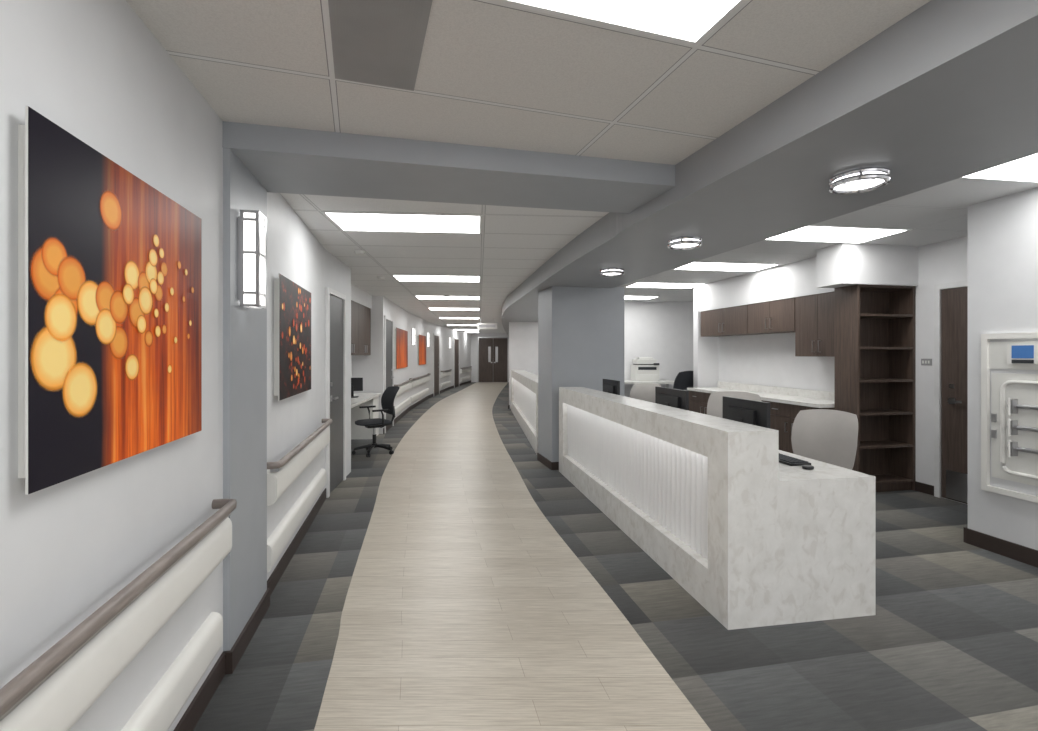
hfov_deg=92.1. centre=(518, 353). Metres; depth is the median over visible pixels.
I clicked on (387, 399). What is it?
chair
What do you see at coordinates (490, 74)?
ceiling
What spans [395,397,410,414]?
rail
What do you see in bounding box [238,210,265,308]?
wall sconce
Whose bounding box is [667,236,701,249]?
ceiling light
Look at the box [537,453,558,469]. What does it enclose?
baseboard
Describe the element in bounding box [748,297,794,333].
upper cabinet
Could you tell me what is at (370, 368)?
wall
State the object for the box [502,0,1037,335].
soffit
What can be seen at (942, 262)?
wall
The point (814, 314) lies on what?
upper cabinet
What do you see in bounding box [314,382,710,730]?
path
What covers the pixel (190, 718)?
baseboard
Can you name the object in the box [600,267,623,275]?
ceiling light
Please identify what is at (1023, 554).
baseboard
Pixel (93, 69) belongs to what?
wall
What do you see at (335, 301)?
door
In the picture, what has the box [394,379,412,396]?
handrail
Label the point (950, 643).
floor
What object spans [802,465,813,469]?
computer mouse
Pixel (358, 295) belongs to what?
header
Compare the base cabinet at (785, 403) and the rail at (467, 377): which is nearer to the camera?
the base cabinet at (785, 403)
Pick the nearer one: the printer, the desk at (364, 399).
the desk at (364, 399)
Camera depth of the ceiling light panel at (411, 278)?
7.05 m
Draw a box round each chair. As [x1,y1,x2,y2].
[352,386,398,456]
[630,383,660,402]
[673,371,692,390]
[707,391,760,417]
[791,409,857,469]
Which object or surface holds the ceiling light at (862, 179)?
attached to the soffit
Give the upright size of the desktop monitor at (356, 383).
0.319 m
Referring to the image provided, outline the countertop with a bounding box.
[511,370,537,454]
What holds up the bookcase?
on the floor
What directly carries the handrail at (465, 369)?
attached to the wall at (370, 368)
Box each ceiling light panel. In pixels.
[321,211,481,233]
[392,275,480,281]
[414,295,479,299]
[428,308,479,309]
[438,317,479,318]
[446,324,476,325]
[487,0,746,46]
[624,296,659,299]
[625,282,704,288]
[672,261,780,271]
[765,225,911,243]
[958,153,1037,182]
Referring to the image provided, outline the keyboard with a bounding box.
[779,453,810,465]
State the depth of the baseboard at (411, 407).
14.06 m
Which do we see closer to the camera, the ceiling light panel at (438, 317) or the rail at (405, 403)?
the rail at (405, 403)
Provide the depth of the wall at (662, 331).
11.00 m
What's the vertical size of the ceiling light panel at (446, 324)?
0.010 m
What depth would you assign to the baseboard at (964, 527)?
3.90 m
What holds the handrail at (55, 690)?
attached to the wall at (93, 69)
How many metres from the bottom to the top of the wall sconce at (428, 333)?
0.465 m
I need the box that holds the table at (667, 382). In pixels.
[624,380,673,387]
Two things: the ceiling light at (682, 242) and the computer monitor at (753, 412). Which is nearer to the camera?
the computer monitor at (753, 412)
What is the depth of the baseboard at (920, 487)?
5.28 m
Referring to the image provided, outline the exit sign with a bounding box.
[477,323,496,328]
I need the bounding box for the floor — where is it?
[193,382,1037,730]
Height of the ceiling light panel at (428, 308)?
0.010 m
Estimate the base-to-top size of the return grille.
0.006 m
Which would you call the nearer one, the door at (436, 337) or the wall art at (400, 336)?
the wall art at (400, 336)
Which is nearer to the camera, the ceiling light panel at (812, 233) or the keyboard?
the keyboard
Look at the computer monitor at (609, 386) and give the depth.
5.64 m
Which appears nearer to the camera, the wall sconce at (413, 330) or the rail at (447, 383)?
the wall sconce at (413, 330)
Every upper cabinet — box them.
[351,300,370,354]
[701,305,757,336]
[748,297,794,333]
[795,291,834,356]
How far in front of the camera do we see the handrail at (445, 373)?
19.54 m
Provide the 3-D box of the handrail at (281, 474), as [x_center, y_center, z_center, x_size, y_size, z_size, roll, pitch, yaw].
[-1.670,0.766,3.941,0.105,0.258,2.067,0,0,-12]
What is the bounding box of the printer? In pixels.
[631,357,658,380]
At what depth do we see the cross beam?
2.68 m
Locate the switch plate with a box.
[921,359,931,365]
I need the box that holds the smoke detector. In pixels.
[354,250,365,254]
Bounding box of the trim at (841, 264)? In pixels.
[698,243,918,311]
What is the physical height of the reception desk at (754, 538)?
1.055 m
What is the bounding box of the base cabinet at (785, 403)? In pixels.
[687,381,834,453]
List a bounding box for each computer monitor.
[603,379,619,394]
[655,386,688,409]
[723,396,769,427]
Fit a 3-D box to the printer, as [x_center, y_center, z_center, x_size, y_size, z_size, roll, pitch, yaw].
[2.670,0.320,10.605,0.500,0.500,0.490,0,0,0]
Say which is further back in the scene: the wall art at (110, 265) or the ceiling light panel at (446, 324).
the ceiling light panel at (446, 324)
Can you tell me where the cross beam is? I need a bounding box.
[223,121,674,212]
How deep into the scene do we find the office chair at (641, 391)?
7.98 m
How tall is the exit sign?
0.320 m
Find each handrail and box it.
[0,499,236,730]
[267,419,331,505]
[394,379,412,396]
[410,373,430,387]
[440,369,451,377]
[460,366,471,372]
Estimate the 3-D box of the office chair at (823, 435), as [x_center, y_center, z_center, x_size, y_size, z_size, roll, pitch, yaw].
[2.169,0.951,3.711,0.659,1.032,0.588,0,0,-43]
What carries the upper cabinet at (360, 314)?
attached to the wall at (93, 69)
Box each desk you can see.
[351,393,380,438]
[559,387,875,629]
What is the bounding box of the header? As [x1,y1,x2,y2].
[351,284,371,308]
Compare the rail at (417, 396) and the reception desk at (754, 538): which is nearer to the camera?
the reception desk at (754, 538)
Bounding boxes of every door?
[325,287,345,497]
[384,315,393,432]
[433,333,439,395]
[454,338,458,387]
[478,337,508,381]
[934,280,967,503]
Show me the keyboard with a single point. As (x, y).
(791, 461)
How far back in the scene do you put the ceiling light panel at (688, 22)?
1.56 m
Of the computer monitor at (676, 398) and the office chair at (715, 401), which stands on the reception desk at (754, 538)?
the computer monitor at (676, 398)
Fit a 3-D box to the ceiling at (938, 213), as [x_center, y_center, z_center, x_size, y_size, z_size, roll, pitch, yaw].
[2.825,-1.190,5.750,5.050,0.080,15.700,0,0,0]
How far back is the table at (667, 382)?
10.25 m
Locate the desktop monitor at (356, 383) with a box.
[351,378,362,397]
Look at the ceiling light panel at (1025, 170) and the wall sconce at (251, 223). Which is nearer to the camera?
the wall sconce at (251, 223)
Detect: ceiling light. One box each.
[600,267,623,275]
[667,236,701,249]
[828,167,890,193]
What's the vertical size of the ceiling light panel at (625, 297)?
0.010 m
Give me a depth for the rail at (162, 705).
1.78 m
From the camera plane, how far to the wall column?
6.47 m
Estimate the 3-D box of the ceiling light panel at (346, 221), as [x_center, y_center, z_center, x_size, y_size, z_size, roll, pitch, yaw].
[-0.904,-1.067,4.081,1.243,0.010,0.674,0,0,0]
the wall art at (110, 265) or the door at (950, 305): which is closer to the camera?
the wall art at (110, 265)
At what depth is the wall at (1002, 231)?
3.68 m
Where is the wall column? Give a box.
[538,286,623,461]
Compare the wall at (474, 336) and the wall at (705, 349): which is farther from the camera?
the wall at (474, 336)
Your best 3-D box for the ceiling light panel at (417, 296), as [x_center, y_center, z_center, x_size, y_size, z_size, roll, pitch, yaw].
[-1.336,-1.067,9.464,1.243,0.010,0.674,0,0,0]
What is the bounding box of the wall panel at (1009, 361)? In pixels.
[981,332,1037,502]
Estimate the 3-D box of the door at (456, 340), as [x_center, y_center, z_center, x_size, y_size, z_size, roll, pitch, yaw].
[-2.765,0.378,22.293,0.061,2.185,1.110,0,0,5]
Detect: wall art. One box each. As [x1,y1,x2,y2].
[18,106,201,494]
[274,273,310,400]
[394,327,407,368]
[418,335,425,364]
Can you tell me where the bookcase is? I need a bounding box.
[835,284,915,491]
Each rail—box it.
[121,612,222,730]
[267,468,325,572]
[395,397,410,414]
[410,388,428,402]
[441,381,450,387]
[460,376,470,381]
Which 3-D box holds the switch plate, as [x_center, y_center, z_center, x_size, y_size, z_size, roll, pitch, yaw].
[4.290,0.085,5.266,0.011,0.070,0.110,0,0,-11]
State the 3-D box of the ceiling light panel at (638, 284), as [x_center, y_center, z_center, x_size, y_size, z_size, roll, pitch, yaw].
[2.438,-1.147,8.358,1.273,0.010,0.753,0,0,0]
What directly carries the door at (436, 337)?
in the wall at (370, 368)
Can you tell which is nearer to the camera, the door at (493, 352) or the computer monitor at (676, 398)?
the computer monitor at (676, 398)
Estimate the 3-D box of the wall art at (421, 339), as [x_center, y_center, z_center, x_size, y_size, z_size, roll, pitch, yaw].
[-2.919,-0.120,15.049,0.038,0.880,1.500,0,0,-2]
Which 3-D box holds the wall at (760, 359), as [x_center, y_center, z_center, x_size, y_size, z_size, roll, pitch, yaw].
[3.965,0.110,7.150,1.270,2.720,3.020,0,0,0]
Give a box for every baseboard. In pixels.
[173,488,325,730]
[383,380,470,433]
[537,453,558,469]
[915,481,933,495]
[964,527,967,542]
[966,528,1037,567]
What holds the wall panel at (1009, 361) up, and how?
attached to the wall at (1002, 231)
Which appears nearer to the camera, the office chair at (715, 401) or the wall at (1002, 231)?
the wall at (1002, 231)
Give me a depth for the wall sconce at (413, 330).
13.29 m
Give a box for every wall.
[0,0,350,730]
[352,296,470,433]
[471,333,508,381]
[509,322,537,408]
[624,302,692,396]
[693,287,717,387]
[718,332,834,391]
[916,236,967,504]
[968,187,1037,549]
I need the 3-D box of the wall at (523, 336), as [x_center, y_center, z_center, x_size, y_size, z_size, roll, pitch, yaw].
[0.640,0.120,19.700,2.120,2.700,12.600,0,0,0]
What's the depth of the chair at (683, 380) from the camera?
8.69 m
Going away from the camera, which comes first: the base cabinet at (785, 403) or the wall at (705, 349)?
the base cabinet at (785, 403)
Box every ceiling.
[126,0,930,332]
[617,179,1037,301]
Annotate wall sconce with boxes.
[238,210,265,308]
[411,328,415,344]
[427,332,429,346]
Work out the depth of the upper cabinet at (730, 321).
7.68 m
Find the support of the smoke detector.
attached to the ceiling at (490, 74)
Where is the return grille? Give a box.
[328,0,431,90]
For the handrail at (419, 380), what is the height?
0.258 m
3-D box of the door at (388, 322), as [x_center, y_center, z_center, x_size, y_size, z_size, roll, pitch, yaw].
[-2.520,0.378,9.761,0.061,2.185,0.990,0,0,-5]
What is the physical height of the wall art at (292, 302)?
0.805 m
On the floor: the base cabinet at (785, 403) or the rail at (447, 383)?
the base cabinet at (785, 403)
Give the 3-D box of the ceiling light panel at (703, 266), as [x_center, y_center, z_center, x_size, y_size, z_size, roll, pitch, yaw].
[2.707,-1.147,6.578,1.273,0.010,0.753,0,0,0]

